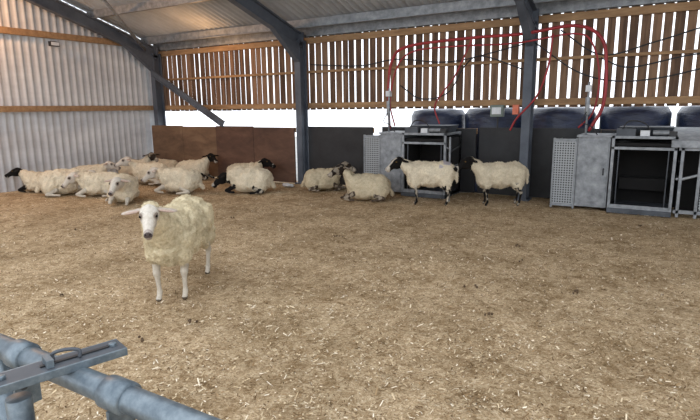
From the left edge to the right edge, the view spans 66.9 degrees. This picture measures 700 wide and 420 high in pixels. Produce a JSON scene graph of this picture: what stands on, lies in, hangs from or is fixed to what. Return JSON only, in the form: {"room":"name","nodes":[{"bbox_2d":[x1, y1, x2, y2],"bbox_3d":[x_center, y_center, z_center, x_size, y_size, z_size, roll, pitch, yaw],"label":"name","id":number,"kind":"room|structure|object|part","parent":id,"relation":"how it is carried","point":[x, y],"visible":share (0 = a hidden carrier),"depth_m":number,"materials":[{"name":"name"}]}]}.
{"room":"farm building","nodes":[
{"label":"farm building","id":0,"kind":"room"},
{"bbox_2d":[0,0,154,192],"bbox_3d":[-7.740,-2.687,9.378,0.022,5.212,10.750,6,13,30],"label":"wall","id":1,"kind":"structure","parent":0,"point":[33,72],"depth_m":11.76,"materials":[{"name":"metal"}]},
{"bbox_2d":[48,41,59,46],"bbox_3d":[-6.364,-3.559,11.365,0.160,0.100,0.200,6,13,30],"label":"light","id":2,"kind":"object","parent":1,"relation":"attached to","point":[50,43],"visible":1,"depth_m":11.31,"materials":[{"name":"white plastic"}]},
{"bbox_2d":[0,26,153,111],"bbox_3d":[-7.750,-3.228,9.140,0.070,3.065,10.520,6,13,30],"label":"trim","id":3,"kind":"structure","parent":1,"relation":"attached to","point":[4,30],"depth_m":11.56,"materials":[{"name":"brown wood"}]},
{"bbox_2d":[0,177,699,419],"bbox_3d":[1.824,1.028,3.074,23.800,0.048,12.700,6,13,30],"label":"floor","id":4,"kind":"structure","parent":0,"point":[238,411],"depth_m":4.44,"materials":[{"name":"soil"}]},
{"bbox_2d":[4,167,42,192],"bbox_3d":[-6.443,-0.622,10.785,1.094,0.489,0.502,-1,11,0],"label":"sheep","id":5,"kind":"object","parent":4,"relation":"on","point":[29,178],"visible":0.6,"depth_m":10.68},
{"bbox_2d":[34,168,95,195],"bbox_3d":[-5.480,-0.578,10.395,1.288,0.521,0.607,-6,12,-24],"label":"sheep","id":6,"kind":"object","parent":4,"relation":"on","point":[49,182],"visible":0.6,"depth_m":10.15},
{"bbox_2d":[60,171,117,196],"bbox_3d":[-4.876,-0.512,10.139,1.161,0.480,0.567,-3,11,-14],"label":"sheep","id":7,"kind":"object","parent":4,"relation":"on","point":[91,183],"visible":0.8,"depth_m":9.98},
{"bbox_2d":[24,0,165,124],"bbox_3d":[-6.436,-2.937,10.916,0.240,5.011,6.240,6,13,30],"label":"frame","id":8,"kind":"object","parent":4,"relation":"on","point":[150,58],"visible":0.7,"depth_m":12.57,"materials":[{"name":"grey metal"}]},
{"bbox_2d":[102,0,145,50],"bbox_3d":[-4.947,-4.084,11.466,0.070,0.967,2.905,-1,11,-3],"label":"rod","id":9,"kind":"object","parent":8,"relation":"attached to","point":[106,3],"visible":1,"depth_m":11.55,"materials":[{"name":"metal"}]},
{"bbox_2d":[152,125,217,176],"bbox_3d":[-4.107,-1.488,13.190,2.250,1.210,0.080,6,13,30],"label":"plywood panel","id":10,"kind":"object","parent":8,"relation":"attached to","point":[178,143],"visible":0.77,"depth_m":13.09,"materials":[{"name":"brown wood"}]},
{"bbox_2d":[151,71,224,126],"bbox_3d":[-3.924,-2.693,12.748,2.366,1.363,0.070,6,13,30],"label":"brace","id":11,"kind":"object","parent":8,"relation":"attached to","point":[155,75],"visible":1,"depth_m":12.71,"materials":[{"name":"paint"}]},
{"bbox_2d":[87,0,563,44],"bbox_3d":[3.271,-3.565,4.838,23.100,1.906,5.720,6,13,30],"label":"purlin","id":12,"kind":"structure","parent":8,"relation":"attached to","point":[466,5],"depth_m":10.43,"materials":[{"name":"metal"}]},
{"bbox_2d":[153,0,692,50],"bbox_3d":[4.924,-3.164,7.712,23.100,0.220,0.100,6,13,30],"label":"beam","id":13,"kind":"structure","parent":8,"relation":"attached to","point":[565,6],"depth_m":9.73,"materials":[{"name":"metal"}]},
{"bbox_2d":[75,161,120,171],"bbox_3d":[-5.658,-0.836,11.791,1.131,0.510,0.515,-2,11,-6],"label":"sheep","id":14,"kind":"object","parent":4,"relation":"on","point":[107,165],"visible":0.28,"depth_m":11.70},
{"bbox_2d":[0,333,221,419],"bbox_3d":[-0.338,0.854,0.958,3.242,1.169,0.257,6,13,30],"label":"galvanised hurdle","id":15,"kind":"object","parent":4,"relation":"on","point":[123,398],"depth_m":0.94,"materials":[{"name":"metal"}]},
{"bbox_3d":[-0.539,0.832,1.077,0.250,1.166,0.061,-11,15,-42],"label":"hurdle bracket","id":16,"kind":"part","parent":15,"relation":"part of","materials":[{"name":"grey metal"}]},
{"bbox_2d":[104,173,139,205],"bbox_3d":[-4.044,-0.388,9.342,0.604,0.519,1.273,-3,11,-14],"label":"sheep","id":17,"kind":"object","parent":4,"relation":"on","point":[122,187],"visible":1,"depth_m":9.14},
{"bbox_2d":[118,152,158,175],"bbox_3d":[-5.021,-1.063,12.619,1.169,0.627,0.555,1,11,11],"label":"sheep","id":18,"kind":"object","parent":4,"relation":"on","point":[151,156],"visible":0.32,"depth_m":12.48},
{"bbox_2d":[114,157,167,184],"bbox_3d":[-4.537,-0.881,11.703,1.246,0.604,0.578,-1,11,0],"label":"sheep","id":19,"kind":"object","parent":4,"relation":"on","point":[139,169],"visible":0.64,"depth_m":11.57},
{"bbox_2d":[151,159,177,167],"bbox_3d":[-4.708,-1.115,13.261,0.996,0.480,0.501,4,12,21],"label":"sheep","id":20,"kind":"object","parent":4,"relation":"on","point":[170,163],"visible":0.13,"depth_m":13.09},
{"bbox_2d":[121,194,215,301],"bbox_3d":[-1.512,0.280,4.641,0.498,0.926,1.580,-1,11,-3],"label":"sheep","id":21,"kind":"object","parent":4,"relation":"on","point":[171,233],"visible":1,"depth_m":4.38},
{"bbox_2d":[141,167,204,194],"bbox_3d":[-3.471,-0.596,10.414,1.276,0.508,0.605,0,11,6],"label":"sheep","id":22,"kind":"object","parent":4,"relation":"on","point":[179,180],"visible":1,"depth_m":10.25},
{"bbox_2d":[175,153,218,179],"bbox_3d":[-3.573,-1.016,12.341,1.143,0.606,0.547,0,11,6],"label":"sheep","id":23,"kind":"object","parent":4,"relation":"on","point":[201,165],"visible":0.68,"depth_m":12.22},
{"bbox_2d":[211,165,276,193],"bbox_3d":[-2.079,-0.605,10.319,1.297,0.529,0.615,0,11,3],"label":"sheep","id":24,"kind":"object","parent":4,"relation":"on","point":[252,179],"visible":1,"depth_m":10.16},
{"bbox_2d":[226,158,275,183],"bbox_3d":[-2.178,-0.861,11.576,1.161,0.558,0.560,-2,11,-5],"label":"sheep","id":25,"kind":"object","parent":4,"relation":"on","point":[264,162],"visible":0.23,"depth_m":11.42},
{"bbox_2d":[228,0,308,183],"bbox_3d":[-2.573,-2.545,8.640,0.240,5.011,6.240,6,13,30],"label":"frame","id":26,"kind":"object","parent":4,"relation":"on","point":[291,39],"visible":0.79,"depth_m":11.05,"materials":[{"name":"grey metal"}]},
{"bbox_2d":[216,126,295,182],"bbox_3d":[-2.154,-1.290,12.039,2.300,1.210,0.080,6,13,30],"label":"plywood panel","id":27,"kind":"object","parent":26,"relation":"attached to","point":[235,144],"visible":0.82,"depth_m":11.87,"materials":[{"name":"brown wood"}]},
{"bbox_2d":[283,183,293,186],"bbox_3d":[-1.291,-0.517,11.018,0.271,0.094,0.156,3,11,18],"label":"sack","id":28,"kind":"object","parent":4,"relation":"on","point":[284,184],"visible":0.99,"depth_m":10.97,"materials":[{"name":"white plastic"}]},
{"bbox_2d":[300,161,356,191],"bbox_3d":[-0.429,-0.681,10.509,1.134,0.567,0.524,0,11,1],"label":"sheep","id":29,"kind":"object","parent":4,"relation":"on","point":[314,179],"visible":0.82,"depth_m":10.38},
{"bbox_2d":[308,126,374,184],"bbox_3d":[-0.198,-1.135,11.115,1.580,1.210,0.080,6,13,30],"label":"board panel","id":30,"kind":"object","parent":4,"relation":"on","point":[329,147],"visible":0.77,"depth_m":11.08,"materials":[{"name":"black wood"}]},
{"bbox_2d":[0,180,699,419],"bbox_3d":[0.132,0.635,5.095,18.017,0.046,10.532,6,13,30],"label":"litter","id":31,"kind":"object","parent":4,"relation":"on","point":[437,284],"visible":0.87,"depth_m":4.05,"materials":[{"name":"beige plant"}]},
{"bbox_2d":[59,217,641,341],"bbox_3d":[-0.174,0.537,5.632,7.630,0.023,4.248,1,11,9],"label":"droppings","id":32,"kind":"object","parent":4,"relation":"on","point":[475,285],"visible":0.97,"depth_m":4.61},
{"bbox_2d":[327,164,393,201],"bbox_3d":[0.198,-0.495,9.310,1.188,0.641,0.556,-1,11,-1],"label":"sheep","id":33,"kind":"object","parent":4,"relation":"on","point":[365,186],"visible":1,"depth_m":9.18},
{"bbox_2d":[363,88,460,200],"bbox_3d":[1.167,-1.266,9.807,1.851,1.950,1.067,6,13,30],"label":"station","id":34,"kind":"object","parent":4,"relation":"on","point":[424,142],"visible":0.77,"depth_m":9.82,"materials":[{"name":"metal"}]},
{"bbox_2d":[387,24,607,131],"bbox_3d":[2.292,-2.169,8.957,3.748,1.640,0.092,6,13,30],"label":"air hose","id":35,"kind":"object","parent":34,"relation":"attached to","point":[591,29],"visible":0.98,"depth_m":8.51,"materials":[{"name":"rubber"}]},
{"bbox_2d":[385,156,458,205],"bbox_3d":[1.198,-0.493,8.806,1.210,0.801,0.444,1,11,11],"label":"sheep","id":36,"kind":"object","parent":4,"relation":"on","point":[433,174],"visible":1,"depth_m":8.64},
{"bbox_2d":[382,127,477,192],"bbox_3d":[1.506,-1.006,10.340,1.950,1.210,0.080,6,13,30],"label":"board panel","id":37,"kind":"object","parent":4,"relation":"on","point":[468,135],"visible":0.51,"depth_m":9.90,"materials":[{"name":"black wood"}]},
{"bbox_2d":[453,156,529,205],"bbox_3d":[2.296,-0.477,8.647,1.247,0.808,0.442,0,11,3],"label":"sheep","id":38,"kind":"object","parent":4,"relation":"on","point":[499,175],"visible":1,"depth_m":8.50},
{"bbox_2d":[477,128,520,195],"bbox_3d":[2.711,-0.884,9.630,0.760,1.210,0.080,6,13,30],"label":"board panel","id":39,"kind":"object","parent":4,"relation":"on","point":[500,144],"visible":0.56,"depth_m":9.56,"materials":[{"name":"black wood"}]},
{"bbox_2d":[514,0,538,201],"bbox_3d":[1.460,-2.136,6.263,0.240,5.011,6.240,6,13,30],"label":"frame","id":40,"kind":"object","parent":4,"relation":"on","point":[528,14],"visible":0.97,"depth_m":8.80,"materials":[{"name":"grey metal"}]},
{"bbox_2d":[310,27,699,99],"bbox_3d":[2.608,-2.438,8.949,8.201,1.080,0.383,6,13,30],"label":"power cable","id":41,"kind":"object","parent":40,"relation":"attached to","point":[471,58],"visible":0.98,"depth_m":8.25,"materials":[{"name":"rubber"}]},
{"bbox_2d":[512,105,519,123],"bbox_3d":[2.780,-1.603,8.891,0.100,0.320,0.080,6,13,30],"label":"switch","id":42,"kind":"object","parent":40,"relation":"attached to","point":[516,108],"visible":0.91,"depth_m":8.85,"materials":[{"name":"orange plastic"}]},
{"bbox_2d":[529,128,678,206],"bbox_3d":[8.865,-0.259,6.003,13.500,1.210,0.080,6,13,30],"label":"board panel","id":43,"kind":"object","parent":4,"relation":"on","point":[542,138],"visible":0.16,"depth_m":9.18,"materials":[{"name":"black wood"}]},
{"bbox_2d":[550,82,699,218],"bbox_3d":[4.516,-0.950,7.958,2.664,1.950,0.850,6,13,30],"label":"station","id":44,"kind":"object","parent":4,"relation":"on","point":[634,173],"visible":1,"depth_m":8.12,"materials":[{"name":"metal"}]},
{"bbox_2d":[62,0,689,45],"bbox_3d":[3.377,-3.660,5.199,23.300,2.118,6.650,6,13,30],"label":"ceiling","id":45,"kind":"structure","parent":0,"point":[212,14],"depth_m":11.16,"materials":[{"name":"grey metal"}]},
{"bbox_2d":[295,136,510,195],"bbox_3d":[9.179,-1.260,15.360,40.000,0.250,16.300,6,13,30],"label":"ground","id":46,"kind":"structure","parent":0,"point":[295,136],"depth_m":16.99,"materials":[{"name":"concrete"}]},
{"bbox_2d":[411,109,464,127],"bbox_3d":[1.844,-1.306,11.114,1.133,1.617,1.137,6,13,30],"label":"bale","id":47,"kind":"object","parent":46,"relation":"on","point":[445,116],"visible":0.32,"depth_m":10.53,"materials":[{"name":"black plastic"}]},
{"bbox_2d":[465,107,521,192],"bbox_3d":[2.862,-1.206,10.483,1.209,1.637,1.198,6,13,30],"label":"bale","id":48,"kind":"object","parent":46,"relation":"on","point":[478,118],"visible":0.18,"depth_m":9.91,"materials":[{"name":"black plastic"}]},
{"bbox_2d":[533,106,595,128],"bbox_3d":[3.867,-1.094,9.844,1.212,1.634,1.207,6,13,30],"label":"bale","id":49,"kind":"object","parent":46,"relation":"on","point":[546,117],"visible":0.31,"depth_m":9.23,"materials":[{"name":"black plastic"}]},
{"bbox_2d":[599,105,671,129],"bbox_3d":[4.909,-0.999,9.252,1.115,1.646,1.115,6,13,30],"label":"bale","id":50,"kind":"object","parent":46,"relation":"on","point":[611,118],"visible":0.16,"depth_m":8.70,"materials":[{"name":"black plastic"}]},
{"bbox_2d":[675,106,699,126],"bbox_3d":[5.940,-0.891,8.639,1.184,1.643,1.189,6,13,30],"label":"bale","id":51,"kind":"object","parent":46,"relation":"on","point":[687,116],"visible":0.21,"depth_m":8.40,"materials":[{"name":"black plastic"}]},
{"bbox_2d":[158,0,699,110],"bbox_3d":[5.000,-2.397,7.903,23.071,1.670,0.022,6,13,30],"label":"wall","id":52,"kind":"structure","parent":0,"point":[258,57],"depth_m":9.87,"materials":[{"name":"brown wood"}]},
{"bbox_2d":[158,1,699,109],"bbox_3d":[4.943,-2.325,7.889,23.100,1.455,0.075,6,13,30],"label":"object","id":53,"kind":"structure","parent":52,"relation":"attached to","point":[693,5],"depth_m":9.54,"materials":[{"name":"brown wood"}]},
{"bbox_2d":[490,105,504,128],"bbox_3d":[2.561,-1.614,9.228,0.220,0.420,0.135,6,13,30],"label":"control box","id":54,"kind":"object","parent":52,"relation":"attached to","point":[497,111],"visible":1,"depth_m":9.16,"materials":[{"name":"grey plastic"}]}
]}

